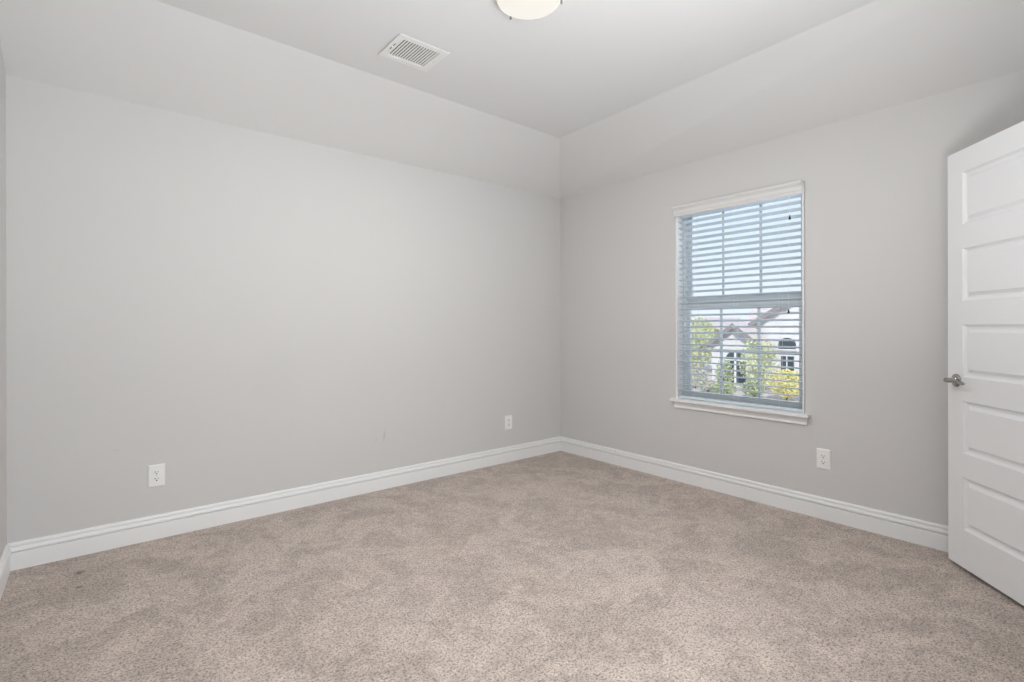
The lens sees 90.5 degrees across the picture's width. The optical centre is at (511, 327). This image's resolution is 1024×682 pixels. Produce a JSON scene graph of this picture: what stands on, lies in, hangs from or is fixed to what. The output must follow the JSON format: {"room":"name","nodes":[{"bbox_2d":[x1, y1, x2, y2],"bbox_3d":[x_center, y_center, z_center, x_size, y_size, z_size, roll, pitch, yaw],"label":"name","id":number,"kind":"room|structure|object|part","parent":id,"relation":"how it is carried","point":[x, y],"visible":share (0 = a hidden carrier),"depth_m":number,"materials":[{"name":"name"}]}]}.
{"room":"empty bedroom","nodes":[
{"label":"empty bedroom","id":0,"kind":"room"},
{"bbox_2d":[0,39,6,558],"bbox_3d":[-0.986,-0.225,0.555,0.150,2.840,4.900,0,0,-39],"label":"wall","id":1,"kind":"structure","parent":0,"point":[3,426],"depth_m":2.41,"materials":[{"name":"paint"}]},
{"bbox_2d":[0,545,10,599],"bbox_3d":[-0.962,1.128,0.661,0.018,0.134,4.735,0,0,-39],"label":"baseboard","id":2,"kind":"structure","parent":1,"relation":"attached to","point":[5,559],"depth_m":2.35,"materials":[{"name":"white paint"}]},
{"bbox_2d":[6,75,560,543],"bbox_3d":[-1.055,-0.225,3.768,4.127,2.840,0.150,0,0,-39],"label":"wall","id":3,"kind":"structure","parent":0,"point":[243,312],"depth_m":3.14,"materials":[{"name":"paint"}]},
{"bbox_2d":[148,463,164,487],"bbox_3d":[-2.013,0.840,2.876,0.080,0.125,0.009,0,0,-39],"label":"electrical outlet","id":4,"kind":"object","parent":3,"relation":"attached to","point":[156,473],"visible":1,"depth_m":2.87,"materials":[{"name":"white plastic"}]},
{"bbox_2d":[7,436,560,570],"bbox_3d":[-1.000,1.128,3.704,3.827,0.134,0.018,0,0,-39],"label":"baseboard","id":5,"kind":"structure","parent":3,"relation":"attached to","point":[61,546],"depth_m":3.14,"materials":[{"name":"white paint"}]},
{"bbox_2d":[505,415,511,429],"bbox_3d":[-0.029,0.844,4.509,0.080,0.125,0.009,0,0,-39],"label":"electrical outlet","id":6,"kind":"object","parent":3,"relation":"attached to","point":[508,419],"visible":1,"depth_m":4.50,"materials":[{"name":"white plastic"}]},
{"bbox_2d":[0,451,1023,681],"bbox_3d":[0.505,1.252,1.877,4.127,0.120,5.050,0,0,-39],"label":"floor","id":7,"kind":"structure","parent":0,"point":[559,566],"depth_m":2.24,"materials":[{"name":"carpet"}]},
{"bbox_2d":[0,0,1023,198],"bbox_3d":[0.121,-1.397,2.336,3.827,0.300,3.560,0,0,-39],"label":"ceiling","id":8,"kind":"structure","parent":0,"point":[151,53],"depth_m":2.92,"materials":[{"name":"white paint"}]},
{"bbox_2d":[156,0,875,137],"bbox_3d":[0.499,-1.608,1.877,4.127,0.120,5.050,0,0,-39],"label":"ceiling","id":9,"kind":"structure","parent":0,"point":[572,68],"depth_m":2.74,"materials":[{"name":"white paint"}]},
{"bbox_2d":[378,33,449,71],"bbox_3d":[-0.551,-1.537,2.855,0.304,0.018,0.266,0,0,-39],"label":"ceiling vent","id":10,"kind":"object","parent":9,"relation":"in","point":[404,49],"visible":1,"depth_m":2.85,"materials":[{"name":"white metal"}]},
{"bbox_2d":[496,0,561,19],"bbox_3d":[0.077,-1.520,2.351,0.312,0.055,0.312,0,0,-39],"label":"ceiling light","id":11,"kind":"object","parent":9,"relation":"attached to","point":[519,9],"visible":1,"depth_m":2.38,"materials":[{"name":"white glass"}]},
{"bbox_2d":[560,70,1023,525],"bbox_3d":[2.037,-0.206,3.141,0.150,2.890,5.050,0,0,-39],"label":"wall","id":12,"kind":"structure","parent":0,"point":[876,182],"depth_m":3.14,"materials":[{"name":"paint"}]},
{"bbox_2d":[670,182,810,424],"bbox_3d":[1.611,-0.153,3.621,0.193,1.550,0.993,0,0,-39],"label":"window","id":13,"kind":"structure","parent":12,"relation":"in","point":[800,418],"depth_m":3.69,"materials":[{"name":"grey plastic"}]},
{"bbox_2d":[672,180,803,412],"bbox_3d":[1.571,-0.192,3.601,0.100,1.480,0.929,0,0,-39],"label":"window blind","id":14,"kind":"object","parent":13,"relation":"attached to","point":[790,190],"visible":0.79,"depth_m":3.56,"materials":[{"name":"white plastic"}]},
{"bbox_3d":[1.321,-0.450,3.886,0.002,0.850,0.002,0,0,-39],"label":"lift cord","id":15,"kind":"part","parent":14,"relation":"part of","materials":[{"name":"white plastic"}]},
{"bbox_3d":[1.398,-0.175,3.848,0.055,1.410,0.002,0,0,-39],"label":"ladder cord","id":16,"kind":"part","parent":14,"relation":"part of","materials":[{"name":"white fabric"}]},
{"bbox_3d":[1.592,-0.175,3.612,0.055,1.410,0.002,0,0,-39],"label":"ladder cord","id":17,"kind":"part","parent":14,"relation":"part of","materials":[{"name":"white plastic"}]},
{"bbox_3d":[1.594,0.539,3.612,0.050,0.018,0.891,0,0,-39],"label":"rail","id":18,"kind":"part","parent":14,"relation":"part of","materials":[{"name":"white plastic"}]},
{"bbox_3d":[1.786,-0.175,3.376,0.055,1.410,0.002,0,0,-39],"label":"ladder cord","id":19,"kind":"part","parent":14,"relation":"part of","materials":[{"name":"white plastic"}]},
{"bbox_3d":[1.799,-0.490,3.304,0.002,0.770,0.002,0,0,-39],"label":"tilt cord","id":20,"kind":"part","parent":14,"relation":"part of","materials":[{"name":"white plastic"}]},
{"bbox_3d":[1.586,0.560,3.599,0.125,0.020,0.993,0,0,-39],"label":"sill","id":21,"kind":"part","parent":13,"relation":"part of","materials":[{"name":"white paint"}]},
{"bbox_3d":[1.656,-0.189,3.665,0.068,1.478,0.923,0,0,-39],"label":"frame","id":22,"kind":"part","parent":13,"relation":"part of","materials":[{"name":"grey plastic"}]},
{"bbox_3d":[1.647,0.168,3.654,0.028,0.695,0.859,0,0,-39],"label":"sash","id":23,"kind":"part","parent":13,"relation":"part of","materials":[{"name":"grey plastic"}]},
{"bbox_3d":[1.671,-0.537,3.675,0.028,0.723,0.859,0,0,-39],"label":"sash","id":24,"kind":"part","parent":13,"relation":"part of","materials":[{"name":"grey plastic"}]},
{"bbox_2d":[561,436,947,551],"bbox_3d":[1.597,1.123,3.547,0.018,0.134,3.560,0,0,-39],"label":"baseboard","id":25,"kind":"structure","parent":12,"relation":"attached to","point":[912,530],"depth_m":3.33,"materials":[{"name":"white paint"}]},
{"bbox_2d":[816,448,830,470],"bbox_3d":[1.931,0.817,3.147,0.009,0.125,0.080,0,0,-39],"label":"electrical outlet","id":26,"kind":"object","parent":12,"relation":"attached to","point":[823,456],"visible":1,"depth_m":3.15,"materials":[{"name":"white plastic"}]},
{"bbox_3d":[2.049,-0.231,1.545,1.860,2.840,0.110,0,0,-39],"label":"wall","id":27,"kind":"structure","parent":0,"visible":0},
{"bbox_2d":[943,121,1023,605],"bbox_3d":[2.160,0.152,2.130,0.148,2.030,0.878,0,0,8],"label":"door","id":28,"kind":"structure","parent":27,"relation":"in","point":[985,380],"depth_m":2.32,"materials":[{"name":"white paint"}]},
{"bbox_3d":[2.146,0.262,2.467,0.025,0.026,0.124,0,0,8],"label":"lever","id":29,"kind":"part","parent":28,"relation":"part of","materials":[{"name":"silver metal"}]},
{"label":"outside","id":30,"kind":"structure","parent":0,"visible":0},
{"bbox_2d":[692,367,798,401],"bbox_3d":[40.680,4.315,50.969,119.400,0.300,160.000,0,0,-39],"label":"ground","id":31,"kind":"structure","parent":30,"point":[740,393],"depth_m":32.33,"materials":[{"name":"grey concrete"}]},
{"bbox_2d":[692,366,707,387],"bbox_3d":[12.706,3.468,35.198,1.760,1.517,1.778,0,0,-39],"label":"shrub","id":32,"kind":"object","parent":31,"relation":"on","point":[694,370],"visible":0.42,"depth_m":34.98,"materials":[{"name":"green plant"}]},
{"bbox_2d":[692,316,719,367],"bbox_3d":[17.087,1.506,47.669,4.685,5.420,4.721,0,0,-39],"label":"leafy tree","id":33,"kind":"object","parent":31,"relation":"on","point":[696,323],"visible":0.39,"depth_m":46.68,"materials":[{"name":"green plant"}]},
{"bbox_2d":[696,378,718,391],"bbox_3d":[12.592,3.733,32.549,1.433,0.990,1.437,0,0,-39],"label":"shrub","id":34,"kind":"object","parent":31,"relation":"on","point":[702,383],"visible":0.7,"depth_m":32.34,"materials":[{"name":"green plant"}]},
{"bbox_2d":[692,317,743,367],"bbox_3d":[23.040,1.564,56.140,8.960,5.270,6.900,0,0,-39],"label":"house","id":35,"kind":"structure","parent":31,"relation":"on","point":[707,318],"depth_m":53.76,"materials":[{"name":"paint"}]},
{"bbox_2d":[714,359,733,385],"bbox_3d":[13.996,3.140,33.500,1.327,2.160,1.317,0,0,-39],"label":"shrub","id":36,"kind":"object","parent":31,"relation":"on","point":[717,372],"visible":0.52,"depth_m":33.31,"materials":[{"name":"green plant"}]},
{"bbox_2d":[713,381,736,394],"bbox_3d":[12.994,3.746,30.940,1.391,0.963,1.433,0,0,-39],"label":"shrub","id":37,"kind":"object","parent":31,"relation":"on","point":[726,385],"visible":0.69,"depth_m":30.76,"materials":[{"name":"green plant"}]},
{"bbox_2d":[704,323,775,388],"bbox_3d":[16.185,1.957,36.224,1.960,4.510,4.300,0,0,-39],"label":"house","id":38,"kind":"structure","parent":31,"relation":"on","point":[743,336],"depth_m":35.80,"materials":[{"name":"paint"}]},
{"bbox_3d":[15.769,2.863,35.842,0.090,2.300,1.590,0,0,-39],"label":"window trim","id":39,"kind":"part","parent":38,"relation":"part of","materials":[{"name":"white"}]},
{"bbox_2d":[740,379,765,396],"bbox_3d":[14.430,3.659,30.339,1.432,1.129,1.402,0,0,-39],"label":"shrub","id":40,"kind":"object","parent":31,"relation":"on","point":[747,387],"visible":0.73,"depth_m":30.20,"materials":[{"name":"green plant"}]},
{"bbox_2d":[744,308,771,330],"bbox_3d":[22.248,1.075,43.379,8.500,6.250,2.900,0,0,-39],"label":"house","id":41,"kind":"structure","parent":31,"relation":"on","point":[754,310],"depth_m":43.23,"materials":[{"name":"paint"}]},
{"bbox_2d":[738,336,778,384],"bbox_3d":[15.712,2.378,32.334,2.357,3.679,2.380,0,0,-39],"label":"tree","id":42,"kind":"object","parent":31,"relation":"on","point":[763,376],"visible":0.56,"depth_m":32.13,"materials":[{"name":"green plant"}]},
{"bbox_2d":[747,307,798,387],"bbox_3d":[25.694,0.594,38.122,14.860,7.200,9.000,0,0,-39],"label":"house","id":43,"kind":"structure","parent":31,"relation":"on","point":[791,309],"depth_m":35.34,"materials":[{"name":"paint"}]},
{"bbox_3d":[19.040,1.556,35.169,0.090,0.100,1.290,0,0,-39],"label":"window trim","id":44,"kind":"part","parent":43,"relation":"part of","materials":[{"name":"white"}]},
{"bbox_2d":[766,369,798,399],"bbox_3d":[15.790,3.299,29.158,2.037,1.842,2.067,0,0,-39],"label":"shrub","id":45,"kind":"object","parent":31,"relation":"on","point":[790,384],"visible":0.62,"depth_m":28.96,"materials":[{"name":"yellow plant"}]}
]}

